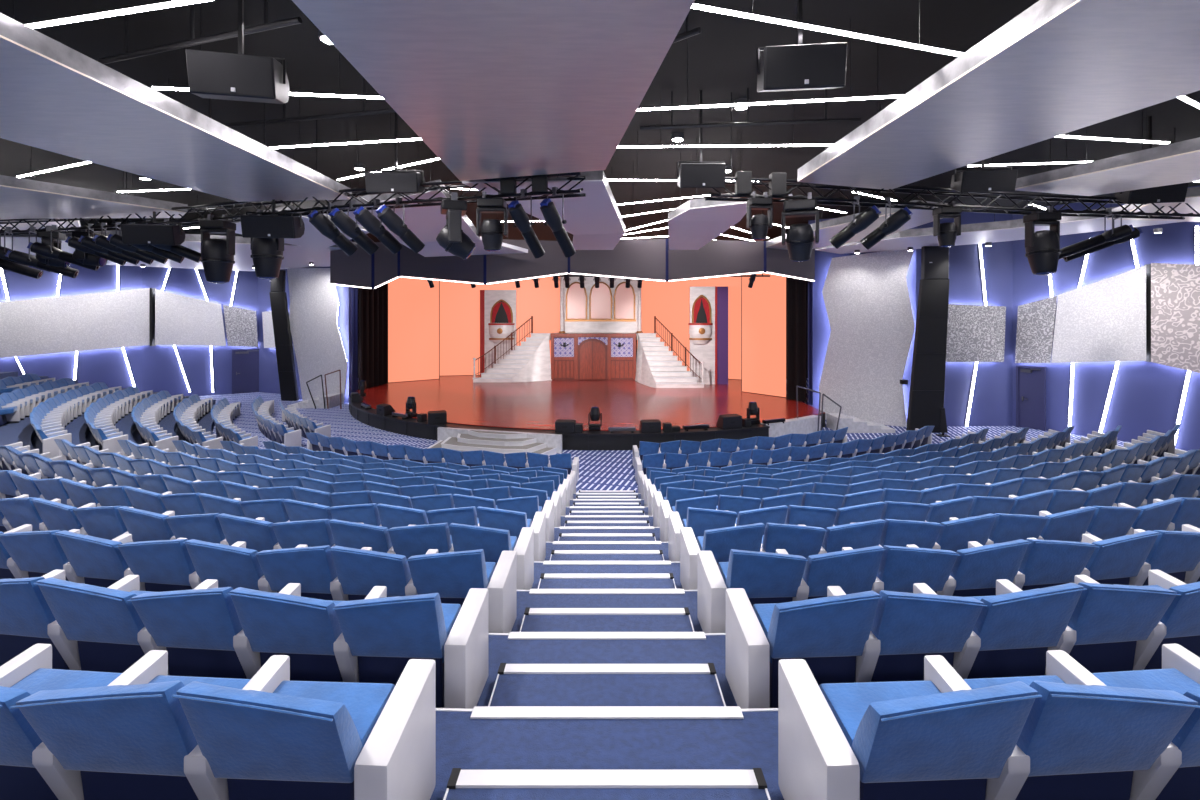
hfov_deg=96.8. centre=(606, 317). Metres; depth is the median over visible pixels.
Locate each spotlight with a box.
[0,227,50,271]
[0,234,42,278]
[5,226,78,277]
[27,225,99,270]
[65,223,125,265]
[78,222,138,264]
[92,221,153,264]
[106,222,167,263]
[130,219,184,263]
[152,218,201,262]
[307,203,357,255]
[328,201,378,254]
[353,199,402,253]
[375,197,424,252]
[427,278,433,287]
[508,189,544,257]
[515,279,519,287]
[532,278,539,287]
[540,187,575,256]
[552,274,559,287]
[563,274,570,287]
[578,273,585,287]
[593,274,600,287]
[608,277,615,287]
[624,277,631,287]
[636,278,643,287]
[748,274,755,287]
[829,195,880,248]
[860,197,912,249]
[1059,208,1134,258]
[1063,211,1142,261]
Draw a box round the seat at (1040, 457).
[1030,449,1049,464]
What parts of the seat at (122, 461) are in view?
backrest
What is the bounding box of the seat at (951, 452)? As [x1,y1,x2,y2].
[942,447,957,456]
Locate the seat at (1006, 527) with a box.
[988,513,1048,543]
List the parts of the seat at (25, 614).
backrest, panel, armrest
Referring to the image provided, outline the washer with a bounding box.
[1153,228,1162,232]
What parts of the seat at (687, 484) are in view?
panel, backrest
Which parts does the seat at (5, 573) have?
backrest, panel, armrest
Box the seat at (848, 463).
[828,461,851,470]
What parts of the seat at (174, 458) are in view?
backrest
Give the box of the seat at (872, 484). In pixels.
[846,479,881,494]
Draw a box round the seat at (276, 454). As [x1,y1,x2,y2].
[270,449,287,459]
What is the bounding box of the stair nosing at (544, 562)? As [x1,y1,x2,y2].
[543,561,670,564]
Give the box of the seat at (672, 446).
[660,440,680,459]
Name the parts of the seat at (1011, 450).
backrest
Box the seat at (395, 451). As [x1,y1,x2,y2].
[387,445,405,459]
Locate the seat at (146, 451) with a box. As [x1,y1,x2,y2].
[138,446,168,459]
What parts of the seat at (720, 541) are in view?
panel, backrest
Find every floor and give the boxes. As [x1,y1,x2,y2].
[0,372,736,705]
[0,376,702,631]
[0,388,659,540]
[31,392,652,525]
[73,380,682,588]
[86,396,647,514]
[89,384,669,560]
[133,399,643,505]
[174,403,640,498]
[189,378,1188,492]
[430,711,783,799]
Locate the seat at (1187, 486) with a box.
[1151,474,1199,497]
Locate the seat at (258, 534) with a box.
[216,513,277,551]
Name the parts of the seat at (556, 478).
backrest, panel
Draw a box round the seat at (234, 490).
[222,481,260,501]
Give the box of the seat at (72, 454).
[62,440,98,463]
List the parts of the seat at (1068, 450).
backrest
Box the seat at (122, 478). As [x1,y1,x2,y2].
[109,468,151,487]
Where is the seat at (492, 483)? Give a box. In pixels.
[488,479,520,495]
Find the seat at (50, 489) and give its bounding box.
[32,478,85,504]
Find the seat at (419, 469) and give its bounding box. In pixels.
[408,466,432,472]
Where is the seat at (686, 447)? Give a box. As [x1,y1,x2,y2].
[679,440,700,457]
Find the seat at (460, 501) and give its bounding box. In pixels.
[452,494,496,517]
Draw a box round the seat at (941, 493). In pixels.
[918,484,957,504]
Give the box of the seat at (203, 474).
[190,466,224,480]
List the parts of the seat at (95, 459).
backrest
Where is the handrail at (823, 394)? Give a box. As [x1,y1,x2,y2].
[820,393,841,429]
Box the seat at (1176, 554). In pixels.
[1134,529,1199,585]
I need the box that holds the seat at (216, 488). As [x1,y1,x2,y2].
[190,481,228,497]
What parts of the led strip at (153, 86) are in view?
hanger rod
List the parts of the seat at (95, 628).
backrest, panel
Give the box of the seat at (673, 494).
[653,487,702,526]
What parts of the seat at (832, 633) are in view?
panel, panel, backrest, armrest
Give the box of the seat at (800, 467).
[781,464,805,472]
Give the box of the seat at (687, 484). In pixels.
[648,480,691,515]
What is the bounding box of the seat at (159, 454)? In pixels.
[150,446,168,463]
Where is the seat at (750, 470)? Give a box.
[731,467,756,478]
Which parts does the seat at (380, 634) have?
armrest, backrest, panel, panel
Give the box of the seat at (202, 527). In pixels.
[165,513,225,543]
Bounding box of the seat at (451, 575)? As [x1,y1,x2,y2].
[405,549,516,632]
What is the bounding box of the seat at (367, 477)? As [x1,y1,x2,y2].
[363,473,393,484]
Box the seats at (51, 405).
[0,374,1180,469]
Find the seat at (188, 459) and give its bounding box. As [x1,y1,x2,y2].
[179,452,208,466]
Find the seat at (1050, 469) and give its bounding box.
[1030,462,1065,478]
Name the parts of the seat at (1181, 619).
armrest, panel, backrest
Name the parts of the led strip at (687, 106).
hanger rod, hanger rod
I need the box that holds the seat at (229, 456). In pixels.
[221,449,244,463]
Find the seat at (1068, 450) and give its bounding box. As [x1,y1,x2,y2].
[1045,443,1075,462]
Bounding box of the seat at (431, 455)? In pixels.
[422,448,443,463]
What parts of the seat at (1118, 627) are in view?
panel, backrest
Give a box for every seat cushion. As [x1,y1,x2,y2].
[10,668,121,694]
[130,590,151,594]
[149,675,250,688]
[273,680,394,746]
[328,600,341,604]
[441,603,460,662]
[485,562,495,583]
[510,536,516,550]
[527,519,531,526]
[682,519,686,526]
[697,536,703,550]
[718,562,728,583]
[753,603,776,662]
[819,680,940,746]
[963,675,1064,688]
[970,595,994,600]
[1092,668,1199,694]
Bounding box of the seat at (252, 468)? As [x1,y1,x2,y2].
[236,463,261,474]
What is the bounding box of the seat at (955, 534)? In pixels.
[936,513,997,551]
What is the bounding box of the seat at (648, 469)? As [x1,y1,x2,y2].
[638,467,670,492]
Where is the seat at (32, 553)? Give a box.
[0,529,79,580]
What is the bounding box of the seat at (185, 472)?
[169,465,196,480]
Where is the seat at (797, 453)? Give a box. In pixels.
[789,446,809,461]
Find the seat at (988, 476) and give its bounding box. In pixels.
[966,469,998,484]
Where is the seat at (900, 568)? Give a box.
[877,544,959,595]
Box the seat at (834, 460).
[829,457,849,464]
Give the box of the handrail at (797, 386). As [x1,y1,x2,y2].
[796,385,820,430]
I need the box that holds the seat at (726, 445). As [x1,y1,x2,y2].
[719,439,738,452]
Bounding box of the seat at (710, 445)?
[699,439,720,453]
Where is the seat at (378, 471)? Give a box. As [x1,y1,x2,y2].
[361,468,388,476]
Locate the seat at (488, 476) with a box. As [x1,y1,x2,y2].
[471,474,499,487]
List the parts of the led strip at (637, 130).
hanger rod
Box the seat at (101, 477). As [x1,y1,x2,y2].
[86,467,129,486]
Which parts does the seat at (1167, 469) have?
armrest, backrest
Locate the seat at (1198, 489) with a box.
[1173,473,1199,497]
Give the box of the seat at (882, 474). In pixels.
[878,471,905,479]
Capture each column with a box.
[269,270,298,400]
[559,273,564,332]
[636,288,642,332]
[906,246,949,432]
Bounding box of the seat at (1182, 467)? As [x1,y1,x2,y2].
[1151,450,1196,473]
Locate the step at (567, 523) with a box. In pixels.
[564,520,649,525]
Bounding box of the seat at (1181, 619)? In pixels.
[1144,569,1199,669]
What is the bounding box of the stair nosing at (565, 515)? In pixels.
[565,515,648,516]
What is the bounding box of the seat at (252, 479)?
[241,471,273,487]
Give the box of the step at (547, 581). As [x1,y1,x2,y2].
[538,573,675,588]
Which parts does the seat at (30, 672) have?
backrest, armrest, panel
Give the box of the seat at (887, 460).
[871,456,891,466]
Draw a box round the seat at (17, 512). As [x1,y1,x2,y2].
[0,497,60,530]
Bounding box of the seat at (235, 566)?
[183,539,263,589]
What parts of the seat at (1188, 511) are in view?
backrest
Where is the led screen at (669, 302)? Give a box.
[637,274,740,379]
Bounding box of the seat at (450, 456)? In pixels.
[441,448,463,464]
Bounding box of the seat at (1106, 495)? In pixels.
[1073,483,1123,506]
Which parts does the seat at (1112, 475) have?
backrest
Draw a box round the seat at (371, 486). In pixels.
[365,481,401,494]
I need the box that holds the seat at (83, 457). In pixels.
[72,446,108,464]
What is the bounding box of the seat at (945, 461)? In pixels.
[938,457,960,466]
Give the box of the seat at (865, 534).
[822,519,884,552]
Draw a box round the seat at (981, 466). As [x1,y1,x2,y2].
[973,461,998,473]
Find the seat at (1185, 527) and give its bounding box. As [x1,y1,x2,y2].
[1182,524,1199,581]
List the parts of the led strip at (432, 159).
hanger rod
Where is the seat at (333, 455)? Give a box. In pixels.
[329,451,346,458]
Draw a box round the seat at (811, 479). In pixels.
[789,475,821,485]
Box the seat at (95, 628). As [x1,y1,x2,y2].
[33,575,151,672]
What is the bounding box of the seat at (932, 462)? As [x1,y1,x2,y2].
[917,457,940,467]
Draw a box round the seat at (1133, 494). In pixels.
[1101,482,1152,507]
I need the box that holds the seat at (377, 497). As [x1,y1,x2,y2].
[369,491,412,507]
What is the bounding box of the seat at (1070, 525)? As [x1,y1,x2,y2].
[1039,506,1097,541]
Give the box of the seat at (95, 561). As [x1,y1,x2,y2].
[53,530,131,587]
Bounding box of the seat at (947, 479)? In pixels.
[940,474,972,485]
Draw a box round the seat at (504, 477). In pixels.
[500,474,529,487]
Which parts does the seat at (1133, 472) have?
backrest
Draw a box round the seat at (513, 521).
[476,506,545,561]
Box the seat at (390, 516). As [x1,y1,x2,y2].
[376,503,428,528]
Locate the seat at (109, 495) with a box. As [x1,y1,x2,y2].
[91,486,140,506]
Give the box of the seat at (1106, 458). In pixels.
[1080,450,1117,471]
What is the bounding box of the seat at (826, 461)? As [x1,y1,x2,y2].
[810,458,830,464]
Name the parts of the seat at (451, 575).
armrest, backrest, panel, panel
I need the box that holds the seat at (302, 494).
[292,486,333,506]
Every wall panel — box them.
[0,288,149,357]
[155,289,225,345]
[223,305,257,346]
[262,311,274,347]
[287,268,347,403]
[819,249,914,426]
[946,304,1005,361]
[1015,296,1056,362]
[1051,265,1145,362]
[1151,263,1199,372]
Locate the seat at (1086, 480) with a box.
[1062,471,1103,490]
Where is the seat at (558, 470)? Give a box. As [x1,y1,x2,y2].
[543,467,575,492]
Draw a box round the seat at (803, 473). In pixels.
[798,470,826,477]
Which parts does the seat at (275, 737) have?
armrest, backrest, panel, panel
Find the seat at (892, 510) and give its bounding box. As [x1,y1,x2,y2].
[881,501,931,521]
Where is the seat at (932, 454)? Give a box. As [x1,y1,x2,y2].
[925,451,944,460]
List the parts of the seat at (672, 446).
backrest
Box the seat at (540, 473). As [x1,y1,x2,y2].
[538,470,572,498]
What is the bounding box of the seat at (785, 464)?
[767,461,788,468]
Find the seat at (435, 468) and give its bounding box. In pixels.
[432,466,457,473]
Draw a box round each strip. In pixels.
[13,0,213,28]
[17,146,90,177]
[117,185,190,192]
[150,288,155,345]
[151,51,382,98]
[269,106,421,148]
[337,124,439,180]
[501,220,542,221]
[607,130,758,181]
[617,91,834,147]
[617,194,709,204]
[621,208,674,216]
[621,209,668,238]
[624,227,667,234]
[625,219,667,230]
[637,19,904,110]
[691,0,964,55]
[720,234,754,240]
[731,226,768,237]
[773,203,788,227]
[816,192,846,212]
[852,191,897,200]
[967,133,1092,166]
[1028,170,1047,208]
[1056,107,1169,143]
[1144,264,1150,361]
[1177,94,1199,108]
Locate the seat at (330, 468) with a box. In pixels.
[315,464,339,473]
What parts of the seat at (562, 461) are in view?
backrest, panel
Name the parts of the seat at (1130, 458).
armrest, backrest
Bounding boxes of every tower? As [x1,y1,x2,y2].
[480,290,515,376]
[688,287,727,383]
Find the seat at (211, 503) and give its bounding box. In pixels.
[198,493,244,516]
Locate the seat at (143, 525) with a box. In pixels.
[116,506,174,541]
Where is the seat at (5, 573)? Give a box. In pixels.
[0,524,31,578]
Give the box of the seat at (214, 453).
[207,449,233,459]
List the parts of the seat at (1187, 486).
backrest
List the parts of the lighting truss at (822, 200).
chain, chain, chain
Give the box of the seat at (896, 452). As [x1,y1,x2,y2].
[881,449,900,457]
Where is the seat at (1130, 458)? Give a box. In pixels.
[1105,443,1141,463]
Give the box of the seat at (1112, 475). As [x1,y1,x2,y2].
[1084,464,1127,486]
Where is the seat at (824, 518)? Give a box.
[785,505,837,528]
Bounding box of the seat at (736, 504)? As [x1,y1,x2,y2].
[716,495,761,517]
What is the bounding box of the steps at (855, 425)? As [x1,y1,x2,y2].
[827,413,894,432]
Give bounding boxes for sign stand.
[936,408,949,436]
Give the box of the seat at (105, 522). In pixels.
[71,506,133,539]
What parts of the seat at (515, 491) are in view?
backrest, panel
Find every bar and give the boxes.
[0,268,9,300]
[15,357,24,373]
[56,274,61,296]
[73,351,77,379]
[117,265,118,290]
[121,347,135,386]
[161,268,170,290]
[173,345,190,391]
[195,269,208,300]
[210,346,213,391]
[230,271,237,305]
[404,207,769,276]
[964,362,977,426]
[978,244,986,305]
[1048,274,1053,296]
[1068,363,1074,426]
[1078,254,1088,287]
[1098,362,1119,432]
[1130,239,1138,268]
[1175,370,1190,445]
[1195,226,1198,264]
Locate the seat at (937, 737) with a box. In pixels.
[778,655,1041,799]
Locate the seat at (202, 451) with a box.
[193,444,210,457]
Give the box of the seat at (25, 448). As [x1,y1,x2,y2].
[0,445,29,469]
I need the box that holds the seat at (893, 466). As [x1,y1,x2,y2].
[876,462,898,470]
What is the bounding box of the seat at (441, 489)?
[435,484,473,501]
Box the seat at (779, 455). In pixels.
[770,446,790,463]
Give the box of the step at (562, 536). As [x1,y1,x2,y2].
[558,533,655,540]
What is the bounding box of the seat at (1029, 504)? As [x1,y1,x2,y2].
[1009,490,1055,515]
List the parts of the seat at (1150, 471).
backrest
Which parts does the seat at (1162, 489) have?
backrest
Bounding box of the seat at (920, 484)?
[911,474,943,490]
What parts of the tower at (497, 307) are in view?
balcony rail, arch frame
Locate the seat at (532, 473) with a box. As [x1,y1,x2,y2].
[510,470,536,481]
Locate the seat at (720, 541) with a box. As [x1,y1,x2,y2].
[680,523,764,589]
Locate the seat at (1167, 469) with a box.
[1137,457,1181,478]
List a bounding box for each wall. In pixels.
[0,263,141,391]
[142,267,257,395]
[258,269,292,393]
[293,345,296,377]
[297,239,351,402]
[440,277,559,375]
[551,333,635,379]
[564,272,637,332]
[636,277,807,377]
[808,218,915,421]
[916,212,1012,425]
[1013,185,1199,449]
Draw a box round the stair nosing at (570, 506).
[570,506,643,507]
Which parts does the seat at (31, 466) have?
backrest, armrest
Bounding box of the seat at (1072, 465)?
[1050,456,1084,474]
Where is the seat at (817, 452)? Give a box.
[808,443,827,461]
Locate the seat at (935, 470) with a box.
[929,466,955,475]
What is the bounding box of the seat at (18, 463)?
[6,446,49,474]
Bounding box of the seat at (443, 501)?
[411,494,454,514]
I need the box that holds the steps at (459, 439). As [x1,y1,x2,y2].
[428,427,561,456]
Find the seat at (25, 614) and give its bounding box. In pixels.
[0,569,69,669]
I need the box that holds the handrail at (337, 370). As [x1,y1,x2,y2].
[324,370,341,408]
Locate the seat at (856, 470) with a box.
[850,466,875,476]
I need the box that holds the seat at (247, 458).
[236,454,256,463]
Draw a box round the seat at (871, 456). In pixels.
[866,453,885,460]
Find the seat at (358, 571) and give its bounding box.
[329,546,411,600]
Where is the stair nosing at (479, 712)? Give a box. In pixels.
[470,706,743,718]
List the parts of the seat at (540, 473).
backrest, panel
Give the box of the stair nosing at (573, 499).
[573,499,640,500]
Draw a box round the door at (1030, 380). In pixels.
[1016,365,1045,430]
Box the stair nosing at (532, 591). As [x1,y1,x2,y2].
[529,589,684,593]
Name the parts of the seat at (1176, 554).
panel, backrest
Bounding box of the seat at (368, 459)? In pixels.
[363,456,382,462]
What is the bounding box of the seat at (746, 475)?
[742,473,771,481]
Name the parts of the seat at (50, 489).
backrest, armrest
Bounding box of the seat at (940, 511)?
[926,496,974,523]
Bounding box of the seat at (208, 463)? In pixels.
[196,458,219,471]
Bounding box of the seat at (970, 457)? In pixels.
[957,452,976,465]
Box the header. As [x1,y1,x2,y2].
[330,239,814,288]
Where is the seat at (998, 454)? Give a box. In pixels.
[981,447,1007,460]
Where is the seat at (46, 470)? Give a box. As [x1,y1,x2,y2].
[31,453,76,478]
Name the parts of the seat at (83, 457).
backrest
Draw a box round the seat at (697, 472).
[678,469,703,480]
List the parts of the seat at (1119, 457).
armrest, backrest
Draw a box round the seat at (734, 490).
[703,485,740,504]
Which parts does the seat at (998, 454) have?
backrest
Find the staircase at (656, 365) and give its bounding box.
[635,316,704,387]
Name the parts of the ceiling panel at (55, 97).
hanger rod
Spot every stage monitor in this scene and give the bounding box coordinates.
[351,392,362,401]
[376,403,394,415]
[427,410,446,424]
[555,419,575,432]
[639,419,660,432]
[716,414,741,429]
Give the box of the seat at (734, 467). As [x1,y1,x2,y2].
[720,464,743,473]
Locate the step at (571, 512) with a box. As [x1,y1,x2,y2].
[569,510,644,514]
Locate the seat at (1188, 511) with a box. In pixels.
[1153,497,1199,530]
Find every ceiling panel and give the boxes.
[0,13,351,201]
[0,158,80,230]
[0,171,187,218]
[1,230,356,270]
[228,154,368,249]
[292,0,694,180]
[334,148,527,256]
[462,167,624,249]
[668,152,750,249]
[766,192,947,249]
[798,0,1199,189]
[815,195,1184,253]
[1015,109,1199,195]
[1107,145,1199,221]
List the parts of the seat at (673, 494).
panel, backrest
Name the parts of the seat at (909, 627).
panel, backrest, armrest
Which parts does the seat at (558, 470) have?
backrest, panel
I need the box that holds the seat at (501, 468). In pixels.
[494,465,517,473]
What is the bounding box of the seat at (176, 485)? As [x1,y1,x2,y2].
[162,475,200,493]
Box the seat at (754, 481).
[726,478,758,494]
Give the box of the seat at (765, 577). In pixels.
[697,549,808,632]
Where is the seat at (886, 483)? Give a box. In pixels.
[880,479,913,489]
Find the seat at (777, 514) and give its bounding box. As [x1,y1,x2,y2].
[736,505,788,534]
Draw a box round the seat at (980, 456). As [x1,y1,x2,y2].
[974,452,992,460]
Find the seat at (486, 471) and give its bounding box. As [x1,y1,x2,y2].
[483,469,509,479]
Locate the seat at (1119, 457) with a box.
[1093,449,1129,467]
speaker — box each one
[121,211,184,245]
[185,0,289,103]
[240,199,304,238]
[364,113,424,192]
[677,90,725,187]
[757,0,847,91]
[950,160,1017,192]
[1115,116,1188,203]
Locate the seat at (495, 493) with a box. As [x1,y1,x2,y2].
[473,486,511,504]
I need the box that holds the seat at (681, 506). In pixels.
[660,495,717,541]
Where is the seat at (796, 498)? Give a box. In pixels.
[759,492,802,514]
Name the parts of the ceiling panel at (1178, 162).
hanger rod, hanger rod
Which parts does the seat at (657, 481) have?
panel, backrest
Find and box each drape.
[492,302,500,322]
[502,302,510,322]
[694,298,701,322]
[702,298,709,322]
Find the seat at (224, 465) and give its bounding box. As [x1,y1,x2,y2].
[216,458,244,471]
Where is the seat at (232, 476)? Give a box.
[215,471,246,484]
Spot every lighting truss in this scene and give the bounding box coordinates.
[0,120,585,235]
[705,92,1199,219]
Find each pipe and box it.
[97,0,302,63]
[209,77,395,127]
[640,88,860,129]
[672,15,700,43]
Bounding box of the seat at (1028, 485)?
[1017,477,1051,495]
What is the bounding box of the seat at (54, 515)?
[31,498,95,530]
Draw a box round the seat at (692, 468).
[671,466,695,474]
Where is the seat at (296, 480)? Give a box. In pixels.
[270,476,302,486]
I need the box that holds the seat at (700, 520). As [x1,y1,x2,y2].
[668,507,737,561]
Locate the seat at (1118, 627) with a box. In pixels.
[1068,575,1180,672]
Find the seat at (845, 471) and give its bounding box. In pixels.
[826,466,851,475]
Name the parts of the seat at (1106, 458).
backrest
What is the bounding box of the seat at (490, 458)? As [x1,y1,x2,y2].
[482,450,504,469]
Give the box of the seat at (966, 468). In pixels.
[949,461,977,474]
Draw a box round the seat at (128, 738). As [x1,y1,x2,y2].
[10,650,250,799]
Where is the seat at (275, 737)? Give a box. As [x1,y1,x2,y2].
[172,655,435,799]
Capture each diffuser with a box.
[17,161,90,177]
[117,188,190,192]
[152,87,382,98]
[269,138,421,148]
[337,158,439,180]
[607,179,758,181]
[617,144,832,147]
[621,236,668,238]
[637,95,902,110]
[816,207,846,212]
[967,161,1091,166]
[1056,135,1169,143]
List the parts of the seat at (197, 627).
armrest, backrest, panel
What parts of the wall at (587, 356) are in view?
tile panel, rail, door, tile panel, rail, door, tile panel, rail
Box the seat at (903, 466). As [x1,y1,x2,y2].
[897,462,921,471]
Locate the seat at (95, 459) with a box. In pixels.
[84,446,120,467]
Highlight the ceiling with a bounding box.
[0,0,1199,241]
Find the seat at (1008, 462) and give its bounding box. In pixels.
[988,455,1016,468]
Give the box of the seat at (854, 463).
[851,460,872,466]
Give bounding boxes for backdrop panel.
[388,277,439,382]
[741,272,785,397]
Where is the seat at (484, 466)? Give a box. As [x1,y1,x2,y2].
[470,465,493,471]
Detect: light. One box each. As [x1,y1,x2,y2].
[36,226,70,267]
[72,226,107,266]
[138,175,151,179]
[199,214,235,283]
[251,210,283,279]
[319,30,332,44]
[354,163,364,170]
[358,380,365,396]
[405,396,416,417]
[436,192,475,259]
[476,192,507,251]
[588,406,601,430]
[671,132,683,141]
[726,165,730,172]
[734,98,746,109]
[746,192,772,240]
[747,401,759,423]
[782,192,818,261]
[933,201,961,247]
[1023,206,1061,275]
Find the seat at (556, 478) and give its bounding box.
[530,475,569,506]
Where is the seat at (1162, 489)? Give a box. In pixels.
[1128,475,1181,504]
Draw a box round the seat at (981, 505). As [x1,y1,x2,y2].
[968,496,1016,516]
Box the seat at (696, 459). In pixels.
[687,451,709,469]
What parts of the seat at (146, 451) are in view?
backrest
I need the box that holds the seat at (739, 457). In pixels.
[730,449,751,465]
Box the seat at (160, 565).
[115,538,195,591]
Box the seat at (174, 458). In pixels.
[164,452,194,465]
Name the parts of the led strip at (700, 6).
hanger rod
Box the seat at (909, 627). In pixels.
[871,583,986,681]
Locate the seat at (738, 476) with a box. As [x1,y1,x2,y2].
[714,473,743,486]
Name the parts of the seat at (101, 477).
backrest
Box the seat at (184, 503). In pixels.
[158,493,205,515]
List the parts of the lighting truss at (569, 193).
chain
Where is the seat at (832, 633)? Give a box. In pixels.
[726,586,881,708]
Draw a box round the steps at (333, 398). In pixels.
[287,393,342,407]
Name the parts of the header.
joint post, joint post, joint post, joint post, joint post, joint post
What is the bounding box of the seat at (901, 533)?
[879,519,943,549]
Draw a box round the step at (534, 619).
[519,607,694,631]
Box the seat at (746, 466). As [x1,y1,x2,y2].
[743,464,766,468]
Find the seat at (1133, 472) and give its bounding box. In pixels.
[1103,464,1148,482]
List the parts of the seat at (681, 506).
panel, backrest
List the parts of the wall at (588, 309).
gold sill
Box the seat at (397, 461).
[383,459,404,465]
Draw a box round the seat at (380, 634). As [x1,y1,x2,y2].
[332,586,487,708]
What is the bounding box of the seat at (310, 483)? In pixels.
[300,476,334,492]
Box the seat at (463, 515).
[426,506,478,534]
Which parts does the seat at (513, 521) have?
backrest, panel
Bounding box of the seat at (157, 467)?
[147,459,180,476]
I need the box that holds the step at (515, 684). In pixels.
[488,663,725,705]
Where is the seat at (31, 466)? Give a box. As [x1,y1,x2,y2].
[18,453,62,478]
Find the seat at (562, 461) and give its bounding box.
[548,453,578,483]
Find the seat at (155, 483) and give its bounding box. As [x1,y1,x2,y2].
[133,474,167,493]
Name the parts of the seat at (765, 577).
panel, backrest, panel, armrest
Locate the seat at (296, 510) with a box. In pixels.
[283,499,331,521]
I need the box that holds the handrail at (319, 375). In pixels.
[306,375,325,408]
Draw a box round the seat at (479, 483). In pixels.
[455,479,487,492]
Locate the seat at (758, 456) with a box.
[750,449,771,464]
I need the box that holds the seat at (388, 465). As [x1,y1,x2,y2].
[384,463,408,471]
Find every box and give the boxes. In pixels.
[417,413,426,421]
[500,177,516,194]
[532,174,547,192]
[575,423,582,432]
[663,422,671,431]
[672,425,679,431]
[735,171,751,194]
[742,418,750,426]
[769,173,786,195]
[900,379,907,383]
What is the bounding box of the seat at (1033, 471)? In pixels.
[1011,463,1045,477]
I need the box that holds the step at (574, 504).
[573,502,640,505]
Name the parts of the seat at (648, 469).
panel, backrest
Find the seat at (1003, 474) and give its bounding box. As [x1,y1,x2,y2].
[993,468,1023,483]
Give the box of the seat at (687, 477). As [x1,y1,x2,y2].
[684,474,713,488]
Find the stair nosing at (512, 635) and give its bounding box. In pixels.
[508,632,705,638]
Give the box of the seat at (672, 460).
[665,453,688,471]
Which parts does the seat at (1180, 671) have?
panel, armrest, backrest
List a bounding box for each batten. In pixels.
[361,403,370,408]
[392,412,407,418]
[608,427,635,432]
[683,424,708,430]
[762,418,784,424]
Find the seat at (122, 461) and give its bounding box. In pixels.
[112,453,147,473]
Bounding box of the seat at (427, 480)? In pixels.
[423,476,455,486]
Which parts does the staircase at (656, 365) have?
newel post, newel post, rail, handrail, newel post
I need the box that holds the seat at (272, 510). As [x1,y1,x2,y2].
[238,499,288,523]
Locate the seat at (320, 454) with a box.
[313,451,330,458]
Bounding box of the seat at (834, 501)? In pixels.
[801,492,843,509]
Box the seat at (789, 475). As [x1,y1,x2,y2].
[771,470,799,480]
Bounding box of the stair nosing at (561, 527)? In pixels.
[560,526,653,528]
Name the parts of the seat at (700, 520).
panel, backrest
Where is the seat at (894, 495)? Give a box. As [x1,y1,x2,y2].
[881,488,922,502]
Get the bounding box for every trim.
[436,708,777,711]
[488,633,725,634]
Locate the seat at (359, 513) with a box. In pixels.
[329,503,380,525]
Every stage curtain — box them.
[352,285,357,391]
[358,283,387,389]
[787,277,805,402]
[808,281,812,404]
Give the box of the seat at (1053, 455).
[1033,449,1063,462]
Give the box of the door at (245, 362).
[232,349,258,393]
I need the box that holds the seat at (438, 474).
[414,471,442,478]
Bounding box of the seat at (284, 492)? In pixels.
[255,486,295,499]
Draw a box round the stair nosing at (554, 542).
[553,541,660,543]
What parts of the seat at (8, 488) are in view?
backrest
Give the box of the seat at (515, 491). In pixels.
[511,486,560,526]
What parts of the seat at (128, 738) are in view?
armrest, backrest, panel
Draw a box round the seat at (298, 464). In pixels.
[292,460,315,469]
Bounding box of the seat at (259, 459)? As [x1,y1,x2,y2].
[253,455,278,466]
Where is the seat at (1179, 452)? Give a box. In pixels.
[1175,449,1199,474]
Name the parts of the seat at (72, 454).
backrest, armrest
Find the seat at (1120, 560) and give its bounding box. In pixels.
[1082,530,1160,585]
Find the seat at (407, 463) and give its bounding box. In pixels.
[403,459,424,466]
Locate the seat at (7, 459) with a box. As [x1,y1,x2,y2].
[0,446,38,469]
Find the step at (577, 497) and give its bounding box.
[576,496,637,498]
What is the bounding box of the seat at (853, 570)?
[802,546,884,598]
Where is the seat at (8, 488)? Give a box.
[0,470,40,498]
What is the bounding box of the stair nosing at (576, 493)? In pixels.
[576,493,637,494]
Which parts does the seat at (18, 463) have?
backrest, armrest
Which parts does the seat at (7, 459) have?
backrest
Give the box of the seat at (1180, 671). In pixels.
[1092,643,1199,799]
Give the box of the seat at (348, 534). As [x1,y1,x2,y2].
[329,519,391,552]
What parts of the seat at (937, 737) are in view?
panel, panel, backrest, armrest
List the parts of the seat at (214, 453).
backrest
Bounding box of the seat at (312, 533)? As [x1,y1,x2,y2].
[270,519,334,549]
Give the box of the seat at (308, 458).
[303,454,323,464]
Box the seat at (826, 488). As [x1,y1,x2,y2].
[812,482,848,495]
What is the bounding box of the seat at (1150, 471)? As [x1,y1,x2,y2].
[1121,457,1165,482]
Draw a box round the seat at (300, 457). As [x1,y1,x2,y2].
[286,454,305,461]
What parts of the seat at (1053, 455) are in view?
backrest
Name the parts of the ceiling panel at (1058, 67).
hanger rod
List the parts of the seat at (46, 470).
backrest, armrest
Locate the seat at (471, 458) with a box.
[462,450,483,466]
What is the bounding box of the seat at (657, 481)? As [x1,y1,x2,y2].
[644,474,683,506]
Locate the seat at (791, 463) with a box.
[788,461,810,466]
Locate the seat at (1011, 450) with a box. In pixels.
[993,446,1019,457]
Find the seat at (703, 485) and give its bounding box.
[693,480,725,495]
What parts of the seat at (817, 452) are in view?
panel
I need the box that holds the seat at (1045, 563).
[1018,538,1098,590]
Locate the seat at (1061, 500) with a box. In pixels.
[1046,489,1089,513]
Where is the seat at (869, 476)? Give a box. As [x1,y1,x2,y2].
[849,471,879,483]
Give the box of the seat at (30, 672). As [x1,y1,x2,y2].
[0,643,121,799]
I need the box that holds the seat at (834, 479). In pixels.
[820,475,851,484]
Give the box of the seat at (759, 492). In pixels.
[740,485,777,503]
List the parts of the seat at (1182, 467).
armrest, backrest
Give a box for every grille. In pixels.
[121,225,173,244]
[186,50,273,96]
[240,216,293,237]
[365,173,416,191]
[681,164,724,186]
[765,43,846,87]
[962,170,1017,191]
[1129,183,1188,203]
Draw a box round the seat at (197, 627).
[127,579,246,678]

